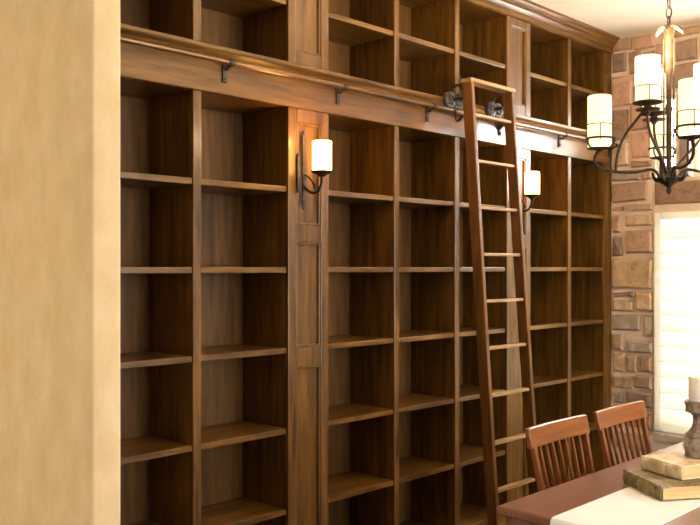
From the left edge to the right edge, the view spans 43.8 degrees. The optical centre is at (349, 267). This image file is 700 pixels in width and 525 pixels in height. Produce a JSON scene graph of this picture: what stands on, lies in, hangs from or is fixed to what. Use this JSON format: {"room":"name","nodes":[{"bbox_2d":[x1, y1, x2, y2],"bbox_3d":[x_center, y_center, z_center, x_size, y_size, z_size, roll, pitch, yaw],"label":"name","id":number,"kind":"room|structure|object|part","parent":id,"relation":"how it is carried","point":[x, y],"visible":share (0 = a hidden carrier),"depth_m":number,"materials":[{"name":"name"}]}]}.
{"room":"library","nodes":[
{"label":"library","id":0,"kind":"room"},
{"bbox_2d":[0,0,119,524],"bbox_3d":[-1.005,-0.010,2.685,0.970,3.020,0.088,0,0,44],"label":"wall partition","id":1,"kind":"structure","parent":0,"point":[60,59],"depth_m":2.45,"materials":[{"name":"beige paint"}]},
{"bbox_2d":[529,0,699,36],"bbox_3d":[0.928,-1.570,0.967,6.400,0.100,8.680,0,0,44],"label":"ceiling","id":2,"kind":"structure","parent":0,"point":[620,18],"depth_m":5.18,"materials":[{"name":"white paint"}]},
{"bbox_2d":[585,0,699,193],"bbox_3d":[1.158,-0.890,3.101,0.514,1.260,0.448,0,0,-41],"label":"chandelier","id":3,"kind":"object","parent":2,"relation":"hanging from","point":[653,83],"visible":1,"depth_m":3.07,"materials":[{"name":"white glass"}]},
{"bbox_3d":[0.889,-0.520,3.100,0.083,0.182,0.083,0,0,44],"label":"lamp shade","id":4,"kind":"part","parent":3,"relation":"part of","materials":[{"name":"beige glass"}]},
{"bbox_3d":[0.989,-0.370,3.100,0.245,0.115,0.011,0,0,0],"label":"arm","id":5,"kind":"part","parent":3,"relation":"part of","materials":[{"name":"brown metal"}]},
{"bbox_3d":[1.023,-0.648,2.990,0.083,0.154,0.083,0,0,44],"label":"lamp shade","id":6,"kind":"part","parent":3,"relation":"part of","materials":[{"name":"beige glass"}]},
{"bbox_3d":[1.118,-0.648,3.200,0.083,0.154,0.083,0,0,44],"label":"lamp shade","id":7,"kind":"part","parent":3,"relation":"part of","materials":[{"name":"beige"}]},
{"bbox_3d":[1.075,-0.435,3.040,0.015,0.206,0.155,0,0,44],"label":"arm","id":8,"kind":"part","parent":3,"relation":"part of","materials":[{"name":"brown metal"}]},
{"bbox_3d":[1.126,-0.435,3.156,0.010,0.205,0.099,0,0,-10],"label":"arm","id":9,"kind":"part","parent":3,"relation":"part of","materials":[{"name":"brown metal"}]},
{"bbox_3d":[1.176,-0.370,3.257,0.011,0.115,0.273,0,0,14],"label":"arm","id":10,"kind":"part","parent":3,"relation":"part of","materials":[{"name":"brown metal"}]},
{"bbox_3d":[1.204,-0.520,3.365,0.083,0.182,0.083,0,0,44],"label":"lamp shade","id":11,"kind":"part","parent":3,"relation":"part of","materials":[{"name":"beige glass"}]},
{"bbox_3d":[1.136,-0.847,3.100,0.102,0.028,0.100,0,0,44],"label":"crown","id":12,"kind":"part","parent":3,"relation":"part of","materials":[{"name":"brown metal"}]},
{"bbox_3d":[1.136,-1.181,3.100,0.019,0.657,0.019,0,0,-1],"label":"chain","id":13,"kind":"part","parent":3,"relation":"part of","materials":[{"name":"brown metal"}]},
{"bbox_3d":[1.123,-0.370,2.943,0.011,0.115,0.265,0,0,5],"label":"arm","id":14,"kind":"part","parent":3,"relation":"part of","materials":[{"name":"brown metal"}]},
{"bbox_3d":[1.209,-0.435,3.100,0.129,0.206,0.010,0,0,0],"label":"arm","id":15,"kind":"part","parent":3,"relation":"part of","materials":[{"name":"brown metal"}]},
{"bbox_3d":[1.114,-0.520,2.835,0.083,0.182,0.083,0,0,44],"label":"lamp shade","id":16,"kind":"part","parent":3,"relation":"part of","materials":[{"name":"beige glass"}]},
{"bbox_3d":[1.294,-0.370,3.100,0.264,0.115,0.011,0,0,0],"label":"arm","id":17,"kind":"part","parent":3,"relation":"part of","materials":[{"name":"brown metal"}]},
{"bbox_3d":[1.268,-0.648,3.100,0.083,0.154,0.083,0,0,44],"label":"lamp shade","id":18,"kind":"part","parent":3,"relation":"part of","materials":[{"name":"beige glass"}]},
{"bbox_2d":[611,22,699,464],"bbox_3d":[3.849,-0.010,3.916,6.270,3.020,0.220,0,0,44],"label":"wall","id":19,"kind":"structure","parent":0,"point":[629,335],"depth_m":5.67,"materials":[{"name":"stone"}]},
{"bbox_2d":[612,25,699,451],"bbox_3d":[3.874,-0.011,3.716,5.945,3.010,0.036,0,0,44],"label":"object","id":20,"kind":"structure","parent":19,"relation":"attached to","point":[627,273],"depth_m":5.64,"materials":[{"name":"brown stone"}]},
{"bbox_2d":[657,94,677,174],"bbox_3d":[2.049,-0.833,5.567,0.145,0.535,0.050,0,0,44],"label":"window","id":21,"kind":"structure","parent":19,"relation":"in","point":[676,95],"depth_m":5.51,"materials":[{"name":"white glass"}]},
{"bbox_2d":[654,211,699,433],"bbox_3d":[2.388,0.345,5.159,1.200,1.390,0.034,0,0,44],"label":"window shutter","id":22,"kind":"object","parent":19,"relation":"attached to","point":[676,245],"visible":1,"depth_m":5.48,"materials":[{"name":"white paint"}]},
{"bbox_2d":[663,218,699,222],"bbox_3d":[2.429,0.345,5.202,1.200,1.390,0.050,0,0,44],"label":"window","id":23,"kind":"structure","parent":19,"relation":"in","point":[673,220],"depth_m":5.51,"materials":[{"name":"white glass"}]},
{"bbox_2d":[694,139,699,176],"bbox_3d":[2.478,-0.833,5.155,0.865,0.535,0.050,0,0,44],"label":"window","id":24,"kind":"structure","parent":19,"relation":"in","point":[697,149],"depth_m":5.43,"materials":[{"name":"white glass"}]},
{"bbox_3d":[0.893,1.540,0.931,6.400,0.080,8.580,0,0,44],"label":"floor","id":25,"kind":"structure","parent":0,"visible":0},
{"bbox_2d":[120,0,288,524],"bbox_3d":[-0.732,-0.009,3.436,0.315,3.017,1.059,0,0,44],"label":"bookcase","id":26,"kind":"object","parent":25,"relation":"on","point":[203,188],"visible":0.64,"depth_m":3.54,"materials":[{"name":"brown wood"}]},
{"bbox_3d":[-0.868,1.038,3.288,0.294,0.025,0.445,0,0,44],"label":"shelf","id":27,"kind":"part","parent":26,"relation":"part of","materials":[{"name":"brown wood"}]},
{"bbox_3d":[-0.868,-0.334,3.288,0.294,0.025,0.445,0,0,44],"label":"shelf","id":28,"kind":"part","parent":26,"relation":"part of","materials":[{"name":"brown wood"}]},
{"bbox_3d":[-0.868,0.009,3.288,0.294,0.025,0.445,0,0,44],"label":"shelf","id":29,"kind":"part","parent":26,"relation":"part of","materials":[{"name":"brown wood"}]},
{"bbox_3d":[-0.868,0.352,3.288,0.294,0.025,0.445,0,0,44],"label":"shelf","id":30,"kind":"part","parent":26,"relation":"part of","materials":[{"name":"brown wood"}]},
{"bbox_3d":[-0.868,0.696,3.288,0.294,0.025,0.445,0,0,44],"label":"shelf","id":31,"kind":"part","parent":26,"relation":"part of","materials":[{"name":"brown wood"}]},
{"bbox_3d":[-0.531,-1.131,3.639,0.294,0.025,0.448,0,0,44],"label":"shelf","id":32,"kind":"part","parent":26,"relation":"part of","materials":[{"name":"brown wood"}]},
{"bbox_3d":[-0.531,-0.334,3.639,0.294,0.025,0.448,0,0,44],"label":"shelf","id":33,"kind":"part","parent":26,"relation":"part of","materials":[{"name":"brown wood"}]},
{"bbox_3d":[-0.531,0.009,3.639,0.294,0.025,0.448,0,0,44],"label":"shelf","id":34,"kind":"part","parent":26,"relation":"part of","materials":[{"name":"brown wood"}]},
{"bbox_3d":[-0.531,0.352,3.639,0.294,0.025,0.448,0,0,44],"label":"shelf","id":35,"kind":"part","parent":26,"relation":"part of","materials":[{"name":"brown wood"}]},
{"bbox_3d":[-0.531,0.696,3.639,0.294,0.025,0.448,0,0,44],"label":"shelf","id":36,"kind":"part","parent":26,"relation":"part of","materials":[{"name":"brown wood"}]},
{"bbox_3d":[-0.531,1.038,3.639,0.294,0.025,0.448,0,0,44],"label":"shelf","id":37,"kind":"part","parent":26,"relation":"part of","materials":[{"name":"brown wood"}]},
{"bbox_3d":[-0.372,-0.009,3.812,0.284,3.017,0.020,0,0,44],"label":"panel","id":38,"kind":"part","parent":26,"relation":"part of","materials":[{"name":"brown wood"}]},
{"bbox_2d":[285,0,328,524],"bbox_3d":[-0.288,-0.009,3.884,0.305,3.017,0.242,0,0,44],"label":"pilaster","id":39,"kind":"object","parent":25,"relation":"on","point":[306,21],"visible":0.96,"depth_m":3.79,"materials":[{"name":"brown wood"}]},
{"bbox_3d":[-0.188,-1.150,3.789,0.021,0.440,0.146,0,0,44],"label":"recessed panel","id":40,"kind":"part","parent":39,"relation":"part of","materials":[{"name":"brown wood"}]},
{"bbox_3d":[-0.188,-0.405,3.789,0.021,0.440,0.146,0,0,44],"label":"recessed panel","id":41,"kind":"part","parent":39,"relation":"part of","materials":[{"name":"brown wood"}]},
{"bbox_3d":[-0.188,0.118,3.789,0.021,0.451,0.146,0,0,44],"label":"recessed panel","id":42,"kind":"part","parent":39,"relation":"part of","materials":[{"name":"brown wood"}]},
{"bbox_3d":[-0.188,0.903,3.789,0.021,0.953,0.146,0,0,44],"label":"recessed panel","id":43,"kind":"part","parent":39,"relation":"part of","materials":[{"name":"brown wood"}]},
{"bbox_2d":[297,131,332,209],"bbox_3d":[-0.143,-0.420,3.699,0.161,0.340,0.092,0,0,44],"label":"wall sconce","id":44,"kind":"object","parent":39,"relation":"attached to","point":[321,149],"visible":1,"depth_m":3.67,"materials":[{"name":"white glass"}]},
{"bbox_3d":[-0.156,-0.359,3.711,0.117,0.091,0.012,0,0,44],"label":"arm","id":45,"kind":"part","parent":44,"relation":"part of","materials":[{"name":"brown metal"}]},
{"bbox_3d":[-0.118,-0.473,3.675,0.082,0.122,0.082,0,0,44],"label":"lamp shade","id":46,"kind":"part","parent":44,"relation":"part of","materials":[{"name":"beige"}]},
{"bbox_2d":[327,0,505,524],"bbox_3d":[0.276,-0.009,4.487,0.315,3.017,1.448,0,0,44],"label":"bookcase","id":47,"kind":"object","parent":25,"relation":"on","point":[406,443],"visible":0.77,"depth_m":4.55,"materials":[{"name":"brown wood"}]},
{"bbox_3d":[-0.052,-1.131,4.138,0.294,0.025,0.450,0,0,44],"label":"shelf","id":48,"kind":"part","parent":47,"relation":"part of","materials":[{"name":"brown wood"}]},
{"bbox_3d":[-0.052,-0.334,4.138,0.294,0.025,0.450,0,0,44],"label":"shelf","id":49,"kind":"part","parent":47,"relation":"part of","materials":[{"name":"brown wood"}]},
{"bbox_3d":[-0.052,0.009,4.138,0.294,0.025,0.450,0,0,44],"label":"shelf","id":50,"kind":"part","parent":47,"relation":"part of","materials":[{"name":"brown wood"}]},
{"bbox_3d":[-0.052,0.352,4.138,0.294,0.025,0.450,0,0,44],"label":"shelf","id":51,"kind":"part","parent":47,"relation":"part of","materials":[{"name":"brown wood"}]},
{"bbox_3d":[-0.052,0.696,4.138,0.294,0.025,0.450,0,0,44],"label":"shelf","id":52,"kind":"part","parent":47,"relation":"part of","materials":[{"name":"brown wood"}]},
{"bbox_3d":[-0.052,1.038,4.138,0.294,0.025,0.450,0,0,44],"label":"shelf","id":53,"kind":"part","parent":47,"relation":"part of","materials":[{"name":"brown wood"}]},
{"bbox_2d":[120,23,616,163],"bbox_3d":[0.391,-0.775,4.349,0.039,0.181,3.931,0,0,44],"label":"frieze","id":54,"kind":"object","parent":47,"relation":"attached to","point":[136,62],"visible":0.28,"depth_m":3.75,"materials":[{"name":"brown wood"}]},
{"bbox_2d":[120,36,618,156],"bbox_3d":[0.399,-0.774,4.330,0.060,0.086,3.900,0,0,44],"label":"ladder rail","id":55,"kind":"object","parent":54,"relation":"attached to","point":[230,62],"visible":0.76,"depth_m":3.72,"materials":[{"name":"metal"}]},
{"bbox_3d":[0.286,-1.467,4.486,0.300,0.100,0.446,0,0,44],"label":"panel","id":56,"kind":"part","parent":47,"relation":"part of","materials":[{"name":"brown wood"}]},
{"bbox_3d":[0.284,-1.131,4.488,0.294,0.025,0.446,0,0,44],"label":"shelf","id":57,"kind":"part","parent":47,"relation":"part of","materials":[{"name":"brown wood"}]},
{"bbox_3d":[0.284,-0.334,4.488,0.294,0.025,0.446,0,0,44],"label":"shelf","id":58,"kind":"part","parent":47,"relation":"part of","materials":[{"name":"brown wood"}]},
{"bbox_3d":[0.284,0.009,4.488,0.294,0.025,0.446,0,0,44],"label":"shelf","id":59,"kind":"part","parent":47,"relation":"part of","materials":[{"name":"brown wood"}]},
{"bbox_3d":[0.284,0.352,4.488,0.294,0.025,0.446,0,0,44],"label":"shelf","id":60,"kind":"part","parent":47,"relation":"part of","materials":[{"name":"brown wood"}]},
{"bbox_3d":[0.284,0.696,4.488,0.294,0.025,0.446,0,0,44],"label":"shelf","id":61,"kind":"part","parent":47,"relation":"part of","materials":[{"name":"brown wood"}]},
{"bbox_3d":[0.284,1.038,4.488,0.294,0.025,0.446,0,0,44],"label":"shelf","id":62,"kind":"part","parent":47,"relation":"part of","materials":[{"name":"brown wood"}]},
{"bbox_3d":[0.618,-1.467,4.832,0.300,0.100,0.436,0,0,44],"label":"panel","id":63,"kind":"part","parent":47,"relation":"part of","materials":[{"name":"brown wood"}]},
{"bbox_3d":[0.616,-1.131,4.834,0.294,0.025,0.436,0,0,44],"label":"shelf","id":64,"kind":"part","parent":47,"relation":"part of","materials":[{"name":"brown wood"}]},
{"bbox_3d":[0.616,-0.334,4.834,0.294,0.025,0.436,0,0,44],"label":"shelf","id":65,"kind":"part","parent":47,"relation":"part of","materials":[{"name":"brown wood"}]},
{"bbox_3d":[0.616,0.009,4.834,0.294,0.025,0.436,0,0,44],"label":"shelf","id":66,"kind":"part","parent":47,"relation":"part of","materials":[{"name":"brown wood"}]},
{"bbox_3d":[0.616,0.352,4.834,0.294,0.025,0.436,0,0,44],"label":"shelf","id":67,"kind":"part","parent":47,"relation":"part of","materials":[{"name":"brown wood"}]},
{"bbox_3d":[0.616,0.696,4.834,0.294,0.025,0.436,0,0,44],"label":"shelf","id":68,"kind":"part","parent":47,"relation":"part of","materials":[{"name":"brown wood"}]},
{"bbox_3d":[0.616,1.038,4.834,0.294,0.025,0.436,0,0,44],"label":"shelf","id":69,"kind":"part","parent":47,"relation":"part of","materials":[{"name":"brown wood"}]},
{"bbox_3d":[0.770,-0.009,5.002,0.284,3.017,0.020,0,0,44],"label":"panel","id":70,"kind":"part","parent":47,"relation":"part of","materials":[{"name":"brown wood"}]},
{"bbox_2d":[443,77,538,524],"bbox_3d":[0.748,0.275,4.469,0.300,2.450,0.510,0,0,44],"label":"library ladder","id":71,"kind":"object","parent":25,"relation":"on","point":[494,112],"visible":0.99,"depth_m":4.39,"materials":[{"name":"brown wood"}]},
{"bbox_2d":[504,15,529,524],"bbox_3d":[0.856,-0.009,5.076,0.305,3.017,0.245,0,0,44],"label":"pilaster","id":72,"kind":"object","parent":25,"relation":"on","point":[516,31],"visible":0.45,"depth_m":4.96,"materials":[{"name":"brown wood"}]},
{"bbox_3d":[0.956,0.118,4.980,0.021,0.451,0.149,0,0,44],"label":"recessed panel","id":73,"kind":"part","parent":72,"relation":"part of","materials":[{"name":"brown wood"}]},
{"bbox_3d":[0.956,-1.150,4.980,0.021,0.440,0.149,0,0,44],"label":"recessed panel","id":74,"kind":"part","parent":72,"relation":"part of","materials":[{"name":"brown wood"}]},
{"bbox_3d":[0.956,0.903,4.980,0.021,0.953,0.149,0,0,44],"label":"recessed panel","id":75,"kind":"part","parent":72,"relation":"part of","materials":[{"name":"brown wood"}]},
{"bbox_3d":[0.956,-0.405,4.980,0.021,0.440,0.149,0,0,44],"label":"recessed panel","id":76,"kind":"part","parent":72,"relation":"part of","materials":[{"name":"brown wood"}]},
{"bbox_2d":[521,171,540,211],"bbox_3d":[0.993,-0.420,4.882,0.161,0.340,0.092,0,0,44],"label":"wall sconce","id":77,"kind":"object","parent":72,"relation":"attached to","point":[532,178],"visible":0.7,"depth_m":4.83,"materials":[{"name":"white glass"}]},
{"bbox_3d":[0.980,-0.359,4.894,0.117,0.091,0.012,0,0,44],"label":"arm","id":78,"kind":"part","parent":77,"relation":"part of","materials":[{"name":"brown metal"}]},
{"bbox_3d":[1.018,-0.473,4.858,0.082,0.122,0.082,0,0,44],"label":"lamp shade","id":79,"kind":"part","parent":77,"relation":"part of","materials":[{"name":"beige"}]},
{"bbox_2d":[524,414,594,491],"bbox_3d":[0.965,1.048,3.202,0.503,0.909,0.434,0,0,44],"label":"dining chair","id":80,"kind":"object","parent":25,"relation":"on","point":[545,433],"visible":0.7,"depth_m":3.34,"materials":[{"name":"brown wood"}]},
{"bbox_3d":[0.712,0.855,3.191,0.107,0.400,0.023,0,0,29],"label":"post","id":81,"kind":"part","parent":80,"relation":"part of","materials":[{"name":"brown wood"}]},
{"bbox_3d":[0.800,0.629,3.360,0.046,0.073,0.434,0,0,44],"label":"crest rail","id":82,"kind":"part","parent":80,"relation":"part of","materials":[{"name":"brown wood"}]},
{"bbox_3d":[0.966,0.855,3.455,0.023,0.400,0.107,0,0,-31],"label":"post","id":83,"kind":"part","parent":80,"relation":"part of","materials":[{"name":"brown wood"}]},
{"bbox_2d":[530,24,610,488],"bbox_3d":[1.272,-0.009,5.524,0.315,3.017,1.017,0,0,44],"label":"bookcase","id":84,"kind":"object","parent":25,"relation":"on","point":[570,220],"visible":0.39,"depth_m":5.53,"materials":[{"name":"brown wood"}]},
{"bbox_2d":[468,0,619,53],"bbox_3d":[0.371,-1.468,4.312,0.052,0.103,4.016,0,0,44],"label":"crown molding","id":85,"kind":"structure","parent":84,"relation":"attached to","point":[527,11],"depth_m":5.20,"materials":[{"name":"brown wood"}]},
{"bbox_3d":[1.089,-1.467,5.322,0.300,0.100,0.432,0,0,44],"label":"panel","id":86,"kind":"part","parent":84,"relation":"part of","materials":[{"name":"brown wood"}]},
{"bbox_3d":[1.086,-1.131,5.324,0.294,0.025,0.432,0,0,44],"label":"shelf","id":87,"kind":"part","parent":84,"relation":"part of","materials":[{"name":"brown wood"}]},
{"bbox_3d":[1.086,-0.334,5.324,0.294,0.025,0.432,0,0,44],"label":"shelf","id":88,"kind":"part","parent":84,"relation":"part of","materials":[{"name":"brown wood"}]},
{"bbox_3d":[1.086,0.009,5.324,0.294,0.025,0.432,0,0,44],"label":"shelf","id":89,"kind":"part","parent":84,"relation":"part of","materials":[{"name":"brown wood"}]},
{"bbox_3d":[1.086,0.352,5.324,0.294,0.025,0.432,0,0,44],"label":"shelf","id":90,"kind":"part","parent":84,"relation":"part of","materials":[{"name":"brown wood"}]},
{"bbox_3d":[1.086,0.696,5.324,0.294,0.025,0.432,0,0,44],"label":"shelf","id":91,"kind":"part","parent":84,"relation":"part of","materials":[{"name":"brown wood"}]},
{"bbox_3d":[1.411,-1.467,5.657,0.300,0.100,0.419,0,0,44],"label":"panel","id":92,"kind":"part","parent":84,"relation":"part of","materials":[{"name":"brown wood"}]},
{"bbox_3d":[1.409,-1.131,5.660,0.294,0.025,0.419,0,0,44],"label":"shelf","id":93,"kind":"part","parent":84,"relation":"part of","materials":[{"name":"brown wood"}]},
{"bbox_3d":[1.409,-0.334,5.660,0.294,0.025,0.419,0,0,44],"label":"shelf","id":94,"kind":"part","parent":84,"relation":"part of","materials":[{"name":"brown wood"}]},
{"bbox_3d":[1.409,0.009,5.660,0.294,0.025,0.419,0,0,44],"label":"shelf","id":95,"kind":"part","parent":84,"relation":"part of","materials":[{"name":"brown wood"}]},
{"bbox_3d":[1.409,0.352,5.660,0.294,0.025,0.419,0,0,44],"label":"shelf","id":96,"kind":"part","parent":84,"relation":"part of","materials":[{"name":"brown wood"}]},
{"bbox_3d":[1.409,0.696,5.660,0.294,0.025,0.419,0,0,44],"label":"shelf","id":97,"kind":"part","parent":84,"relation":"part of","materials":[{"name":"brown wood"}]},
{"bbox_3d":[1.593,-0.009,5.847,0.300,3.017,0.106,0,0,44],"label":"panel","id":98,"kind":"part","parent":84,"relation":"part of","materials":[{"name":"brown wood"}]},
{"bbox_3d":[1.409,1.038,5.660,0.294,0.025,0.419,0,0,44],"label":"shelf","id":99,"kind":"part","parent":84,"relation":"part of","materials":[{"name":"brown wood"}]},
{"bbox_2d":[496,442,699,524],"bbox_3d":[1.345,1.120,2.994,0.885,0.760,1.657,0,0,44],"label":"dining table","id":100,"kind":"object","parent":25,"relation":"on","point":[538,508],"visible":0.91,"depth_m":2.79,"materials":[{"name":"brown wood"}]},
{"bbox_3d":[0.551,1.134,2.704,0.070,0.732,0.070,0,0,44],"label":"leg","id":101,"kind":"part","parent":100,"relation":"part of","materials":[{"name":"brown wood"}]},
{"bbox_2d":[550,486,699,524],"bbox_3d":[1.263,0.825,3.072,0.263,0.177,1.686,0,0,44],"label":"table runner","id":102,"kind":"object","parent":100,"relation":"on","point":[629,505],"visible":0.61,"depth_m":2.63,"materials":[{"name":"white fabric"}]},
{"bbox_2d":[623,469,699,500],"bbox_3d":[1.104,0.711,2.880,0.316,0.048,0.238,0,0,-11],"label":"book","id":103,"kind":"object","parent":102,"relation":"on","point":[661,487],"visible":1,"depth_m":2.79,"materials":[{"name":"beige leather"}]},
{"bbox_2d":[640,451,699,479],"bbox_3d":[1.154,0.665,2.947,0.276,0.044,0.185,0,0,-24],"label":"book","id":104,"kind":"object","parent":103,"relation":"on","point":[677,465],"visible":0.98,"depth_m":2.89,"materials":[{"name":"beige paper"}]},
{"bbox_2d":[683,399,699,458],"bbox_3d":[1.190,0.548,2.958,0.108,0.190,0.108,0,0,-24],"label":"candlestick","id":105,"kind":"object","parent":104,"relation":"on","point":[691,445],"visible":0.98,"depth_m":2.94,"materials":[{"name":"wood"}]},
{"bbox_2d":[684,399,699,413],"bbox_3d":[1.190,0.472,2.958,0.102,0.039,0.102,0,0,44],"label":"candle holder","id":106,"kind":"object","parent":105,"relation":"on","point":[691,407],"depth_m":2.93,"materials":[{"name":"metal"}]},
{"bbox_2d":[688,376,699,401],"bbox_3d":[1.190,0.408,2.958,0.074,0.090,0.074,0,0,44],"label":"candle","id":107,"kind":"object","parent":105,"relation":"on","point":[693,381],"visible":1,"depth_m":2.94,"materials":[{"name":"white wax"}]},
{"bbox_2d":[593,400,651,467],"bbox_3d":[1.321,1.048,3.572,0.503,0.909,0.434,0,0,44],"label":"dining chair","id":108,"kind":"object","parent":25,"relation":"on","point":[611,416],"visible":0.57,"depth_m":3.71,"materials":[{"name":"brown wood"}]},
{"bbox_3d":[1.068,0.855,3.562,0.107,0.400,0.023,0,0,29],"label":"post","id":109,"kind":"part","parent":108,"relation":"part of","materials":[{"name":"brown wood"}]},
{"bbox_3d":[1.156,0.629,3.731,0.046,0.073,0.434,0,0,44],"label":"crest rail","id":110,"kind":"part","parent":108,"relation":"part of","materials":[{"name":"brown wood"}]},
{"bbox_3d":[1.321,0.855,3.826,0.023,0.400,0.107,0,0,-31],"label":"post","id":111,"kind":"part","parent":108,"relation":"part of","materials":[{"name":"brown wood"}]}
]}

